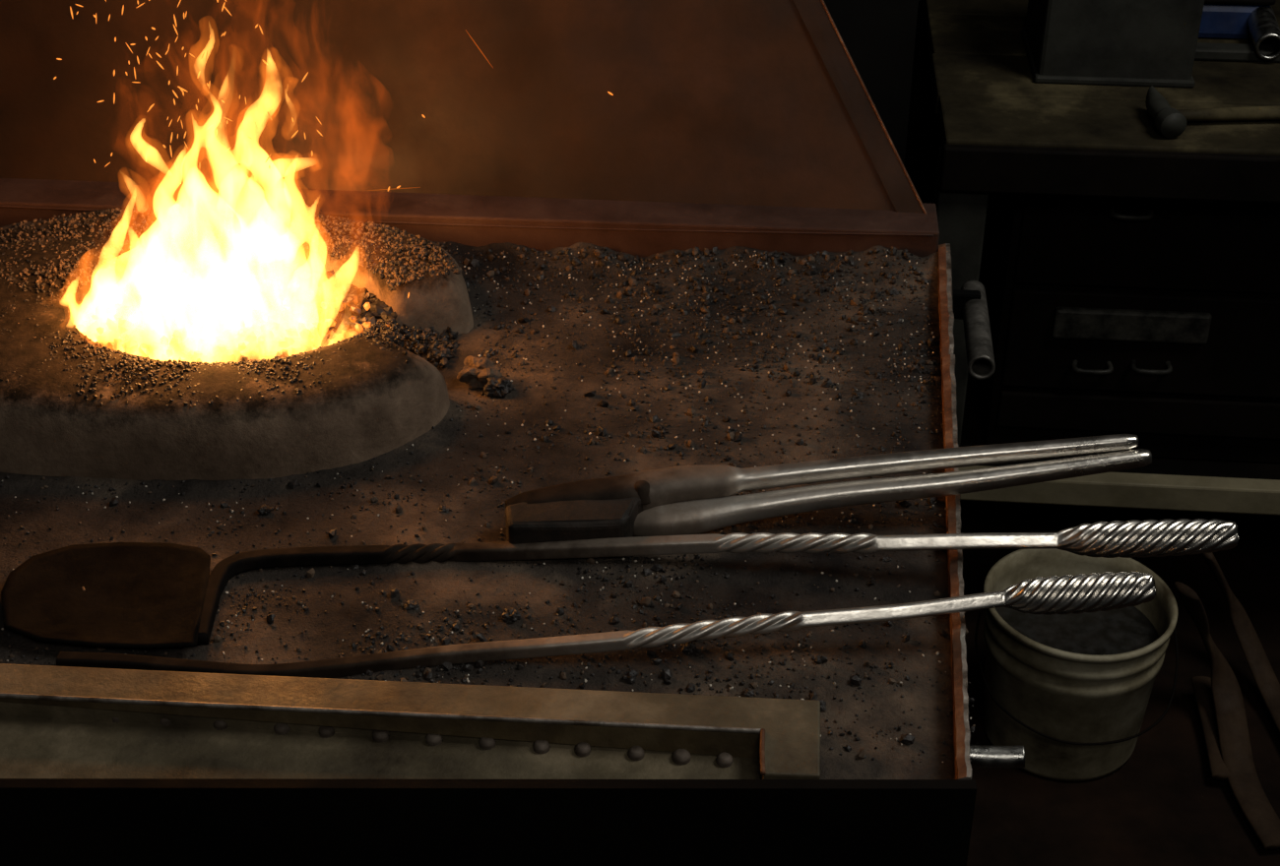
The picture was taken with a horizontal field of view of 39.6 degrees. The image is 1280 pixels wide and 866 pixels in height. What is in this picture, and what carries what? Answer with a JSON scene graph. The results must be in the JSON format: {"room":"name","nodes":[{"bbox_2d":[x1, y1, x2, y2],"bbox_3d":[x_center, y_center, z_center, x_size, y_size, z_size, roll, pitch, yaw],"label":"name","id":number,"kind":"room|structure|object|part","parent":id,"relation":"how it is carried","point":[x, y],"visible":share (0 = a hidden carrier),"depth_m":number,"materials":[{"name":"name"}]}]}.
{"room":"metal workshop","nodes":[
{"label":"metal workshop","id":0,"kind":"room"},
{"bbox_2d":[824,0,919,165],"bbox_3d":[0.515,-1.531,2.601,6.500,3.000,0.100,3,32,4],"label":"wall","id":1,"kind":"structure","parent":0,"point":[878,35],"depth_m":3.09,"materials":[{"name":"black"}]},
{"bbox_2d":[960,500,1279,865],"bbox_3d":[0.301,1.056,1.339,6.500,0.050,5.200,3,32,4],"label":"floor","id":2,"kind":"structure","parent":0,"point":[1165,806],"depth_m":2.30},
{"bbox_2d":[0,178,1024,865],"bbox_3d":[-0.366,0.336,1.635,1.416,0.858,0.940,3,32,4],"label":"hearth","id":3,"kind":"object","parent":2,"relation":"on","point":[892,809],"visible":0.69,"depth_m":1.32,"materials":[{"name":"black paint"}]},
{"bbox_2d":[0,207,473,480],"bbox_3d":[-0.422,-0.097,1.564,0.535,0.072,0.399,3,32,4],"label":"pot","id":4,"kind":"object","parent":3,"relation":"on","point":[393,403],"depth_m":1.42,"materials":[{"name":"grey stone"}]},
{"bbox_2d":[256,504,273,515],"bbox_3d":[-0.288,0.060,1.369,0.012,0.008,0.011,19,37,27],"label":"lump","id":5,"kind":"object","parent":3,"relation":"on","point":[264,509],"visible":1,"depth_m":1.37,"materials":[{"name":"grey stone"}]},
{"bbox_2d":[77,263,459,368],"bbox_3d":[-0.336,-0.080,1.548,0.320,0.059,0.241,10,33,16],"label":"burning coals","id":6,"kind":"object","parent":3,"relation":"on","point":[158,323],"visible":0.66,"depth_m":1.54,"materials":[{"name":"black stone"}]},
{"bbox_2d":[346,324,366,337],"bbox_3d":[-0.242,-0.083,1.522,0.021,0.018,0.023,-24,39,-33],"label":"lump","id":7,"kind":"object","parent":6,"relation":"on","point":[353,332],"visible":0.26,"depth_m":1.52,"materials":[{"name":"orange stone"}]},
{"bbox_2d":[53,0,613,363],"bbox_3d":[-0.289,-0.220,1.512,0.476,0.387,0.267,-10,33,-15],"label":"sparks","id":8,"kind":"object","parent":3,"relation":"on","point":[128,305],"visible":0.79,"depth_m":1.54},
{"bbox_2d":[0,663,820,779],"bbox_3d":[-0.218,0.200,1.123,0.663,0.027,0.116,2,32,3],"label":"steel frame","id":9,"kind":"object","parent":3,"relation":"on","point":[56,722],"visible":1,"depth_m":1.14,"materials":[{"name":"metal"}]},
{"bbox_3d":[-0.238,0.214,1.121,0.626,0.005,0.104,3,32,4],"label":"plate","id":10,"kind":"part","parent":9,"relation":"part of","materials":[{"name":"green metal"}]},
{"bbox_2d":[403,599,418,611],"bbox_3d":[-0.163,0.123,1.267,0.011,0.008,0.011,3,32,4],"label":"lump","id":11,"kind":"object","parent":3,"relation":"on","point":[411,605],"visible":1,"depth_m":1.26,"materials":[{"name":"stone"}]},
{"bbox_2d":[439,506,448,512],"bbox_3d":[-0.152,0.060,1.370,0.008,0.007,0.009,-27,41,-36],"label":"lump","id":12,"kind":"object","parent":3,"relation":"on","point":[442,509],"visible":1,"depth_m":1.37,"materials":[{"name":"stone"}]},
{"bbox_2d":[0,0,926,214],"bbox_3d":[-0.425,-0.433,1.757,1.453,0.397,0.235,3,32,4],"label":"hood","id":13,"kind":"object","parent":3,"relation":"on","point":[745,102],"visible":0.87,"depth_m":1.75,"materials":[{"name":"metal"}]},
{"bbox_2d":[456,355,502,388],"bbox_3d":[-0.137,-0.052,1.533,0.040,0.028,0.030,3,32,4],"label":"lump","id":14,"kind":"object","parent":3,"relation":"on","point":[476,372],"visible":0.98,"depth_m":1.52,"materials":[{"name":"brown stone"}]},
{"bbox_2d":[0,206,977,763],"bbox_3d":[-0.321,-0.028,1.452,1.148,0.073,0.709,3,32,4],"label":"grains","id":15,"kind":"object","parent":3,"relation":"on","point":[908,739],"visible":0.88,"depth_m":1.56,"materials":[{"name":"black stone"}]},
{"bbox_2d":[483,375,512,397],"bbox_3d":[-0.122,-0.041,1.522,0.024,0.018,0.022,3,32,4],"label":"lump","id":16,"kind":"object","parent":3,"relation":"on","point":[496,386],"visible":1,"depth_m":1.51,"materials":[{"name":"black stone"}]},
{"bbox_2d":[501,607,521,623],"bbox_3d":[-0.091,0.129,1.257,0.014,0.009,0.013,3,32,4],"label":"lump","id":17,"kind":"object","parent":3,"relation":"on","point":[512,614],"visible":1,"depth_m":1.25,"materials":[{"name":"stone"}]},
{"bbox_2d":[56,572,1155,678],"bbox_3d":[-0.021,0.131,1.206,0.748,0.054,0.034,-2,32,-3],"label":"poker","id":18,"kind":"object","parent":3,"relation":"on","point":[1108,591],"visible":0.92,"depth_m":1.21,"materials":[{"name":"metal"}]},
{"bbox_2d":[0,518,1239,648],"bbox_3d":[-0.015,0.098,1.258,0.879,0.060,0.122,0,32,0],"label":"shovel","id":19,"kind":"object","parent":3,"relation":"on","point":[136,595],"visible":1,"depth_m":1.28,"materials":[{"name":"metal"}]},
{"bbox_3d":[-0.377,0.116,1.268,0.158,0.010,0.120,3,32,4],"label":"blade","id":20,"kind":"part","parent":19,"relation":"part of","materials":[{"name":"brown metal"}]},
{"bbox_2d":[622,669,638,684],"bbox_3d":[-0.006,0.165,1.201,0.010,0.009,0.010,19,37,27],"label":"lump","id":21,"kind":"object","parent":3,"relation":"on","point":[629,676],"visible":1,"depth_m":1.20,"materials":[{"name":"black stone"}]},
{"bbox_2d":[680,640,697,654],"bbox_3d":[0.033,0.148,1.227,0.011,0.008,0.010,3,32,4],"label":"lump","id":22,"kind":"object","parent":3,"relation":"on","point":[689,647],"visible":1,"depth_m":1.23,"materials":[{"name":"black stone"}]},
{"bbox_2d":[741,688,754,698],"bbox_3d":[0.072,0.174,1.187,0.009,0.006,0.008,-22,38,-31],"label":"lump","id":23,"kind":"object","parent":3,"relation":"on","point":[747,692],"visible":0.99,"depth_m":1.19,"materials":[{"name":"stone"}]},
{"bbox_2d":[813,699,826,711],"bbox_3d":[0.117,0.181,1.175,0.012,0.008,0.010,-11,34,-16],"label":"lump","id":24,"kind":"object","parent":3,"relation":"on","point":[822,703],"visible":0.38,"depth_m":1.17,"materials":[{"name":"black stone"}]},
{"bbox_2d":[505,434,1151,544],"bbox_3d":[0.141,0.037,1.345,0.486,0.069,0.058,-3,32,-5],"label":"tongs","id":25,"kind":"object","parent":3,"relation":"on","point":[682,500],"visible":0.99,"depth_m":1.33,"materials":[{"name":"metal"}]},
{"bbox_2d":[850,391,863,399],"bbox_3d":[0.185,-0.031,1.514,0.011,0.008,0.010,-8,33,-12],"label":"lump","id":26,"kind":"object","parent":3,"relation":"on","point":[857,395],"visible":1,"depth_m":1.51,"materials":[{"name":"grey stone"}]},
{"bbox_2d":[884,287,898,295],"bbox_3d":[0.237,-0.132,1.675,0.014,0.010,0.012,-12,34,-18],"label":"lump","id":27,"kind":"object","parent":3,"relation":"on","point":[893,290],"visible":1,"depth_m":1.67,"materials":[{"name":"grey stone"}]},
{"bbox_3d":[-0.389,0.032,1.427,1.318,0.006,0.890,3,32,4],"label":"table plate","id":28,"kind":"part","parent":3,"relation":"part of","materials":[{"name":"brown metal"}]},
{"bbox_2d":[960,280,995,380],"bbox_3d":[0.330,-0.103,1.742,0.025,0.032,0.171,3,32,5],"label":"socket","id":29,"kind":"object","parent":3,"relation":"attached to","point":[974,306],"depth_m":1.71,"materials":[{"name":"metal"}]},
{"bbox_2d":[974,548,1178,783],"bbox_3d":[0.552,0.305,2.284,0.253,0.222,0.253,3,32,4],"label":"metal bucket","id":30,"kind":"object","parent":2,"relation":"on","point":[1072,690],"visible":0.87,"depth_m":2.24,"materials":[{"name":"metal"}]},
{"bbox_3d":[0.546,0.309,2.217,0.253,0.095,0.136,3,32,4],"label":"wire handle","id":31,"kind":"part","parent":30,"relation":"part of","materials":[{"name":"grey metal"}]},
{"bbox_2d":[904,0,1279,515],"bbox_3d":[1.016,-0.165,2.518,1.363,0.771,0.635,3,32,4],"label":"workbench","id":32,"kind":"object","parent":2,"relation":"on","point":[980,123],"visible":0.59,"depth_m":2.22,"materials":[{"name":"brown wood"}]},
{"bbox_3d":[0.441,-0.320,2.808,0.060,0.726,0.060,3,32,4],"label":"leg","id":33,"kind":"part","parent":32,"relation":"part of","materials":[{"name":"black wood"}]},
{"bbox_3d":[0.394,-0.029,2.344,0.060,0.726,0.060,3,32,4],"label":"leg","id":34,"kind":"part","parent":32,"relation":"part of","materials":[{"name":"grey metal"}]},
{"bbox_3d":[1.014,-0.287,2.075,1.313,0.056,0.015,3,32,4],"label":"rail","id":35,"kind":"part","parent":32,"relation":"part of","materials":[{"name":"black wood"}]},
{"bbox_2d":[1021,0,1204,87],"bbox_3d":[0.611,-0.576,2.288,0.200,0.200,0.190,3,32,4],"label":"block","id":36,"kind":"object","parent":32,"relation":"on","point":[1101,42],"visible":1,"depth_m":2.24,"materials":[{"name":"grey metal"}]},
{"bbox_3d":[0.990,0.092,2.329,1.363,0.039,0.030,3,32,4],"label":"rail","id":37,"kind":"part","parent":32,"relation":"part of","materials":[{"name":"brown wood"}]},
{"bbox_2d":[975,192,1279,462],"bbox_3d":[1.045,-0.255,2.463,1.106,0.460,0.487,3,32,4],"label":"base cabinet","id":38,"kind":"object","parent":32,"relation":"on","point":[1157,321],"visible":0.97,"depth_m":2.31,"materials":[{"name":"metal"}]},
{"bbox_3d":[0.596,-0.086,2.341,0.054,0.011,0.024,3,32,4],"label":"pull handle","id":39,"kind":"part","parent":38,"relation":"part of","materials":[{"name":"metal"}]},
{"bbox_3d":[0.615,-0.275,2.221,0.054,0.011,0.024,3,32,4],"label":"pull handle","id":40,"kind":"part","parent":38,"relation":"part of","materials":[{"name":"metal"}]},
{"bbox_3d":[1.026,-0.009,2.365,1.086,0.054,0.015,3,32,4],"label":"drawer","id":41,"kind":"part","parent":38,"relation":"part of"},
{"bbox_3d":[1.026,-0.102,2.307,1.086,0.144,0.015,3,32,4],"label":"drawer","id":42,"kind":"part","parent":38,"relation":"part of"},
{"bbox_3d":[1.026,-0.246,2.217,1.086,0.175,0.015,3,32,4],"label":"drawer","id":43,"kind":"part","parent":38,"relation":"part of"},
{"bbox_3d":[0.672,-0.086,2.334,0.054,0.011,0.024,3,32,4],"label":"pull handle","id":44,"kind":"part","parent":38,"relation":"part of","materials":[{"name":"metal"}]},
{"bbox_2d":[1145,85,1279,138],"bbox_3d":[0.717,-0.383,2.133,0.208,0.032,0.095,3,32,4],"label":"hammer","id":45,"kind":"object","parent":32,"relation":"on","point":[1171,122],"visible":1,"depth_m":2.14,"materials":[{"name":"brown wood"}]},
{"bbox_3d":[0.725,-0.386,2.151,0.193,0.018,0.022,-2,32,-3],"label":"handle","id":46,"kind":"part","parent":45,"relation":"part of","materials":[{"name":"brown wood"}]},
{"bbox_2d":[1198,0,1276,39],"bbox_3d":[0.795,-0.580,2.426,0.114,0.060,0.094,3,32,4],"label":"case","id":47,"kind":"object","parent":32,"relation":"on","point":[1220,19],"visible":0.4,"depth_m":2.39,"materials":[{"name":"plastic"}]},
{"bbox_3d":[0.795,-0.601,2.413,0.114,0.010,0.094,3,32,4],"label":"lid","id":48,"kind":"part","parent":47,"relation":"part of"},
{"bbox_2d":[1247,4,1279,60],"bbox_3d":[0.836,-0.561,2.401,0.036,0.041,0.221,5,32,8],"label":"pipe","id":49,"kind":"object","parent":32,"relation":"on","point":[1262,24],"visible":0.84,"depth_m":2.33,"materials":[{"name":"grey metal"}]},
{"bbox_2d":[1174,552,1279,850],"bbox_3d":[0.791,0.313,2.261,0.179,0.214,0.365,-9,33,-14],"label":"straps","id":50,"kind":"object","parent":2,"relation":"on","point":[1219,699],"visible":1,"depth_m":2.31,"materials":[{"name":"brown leather"}]}
]}

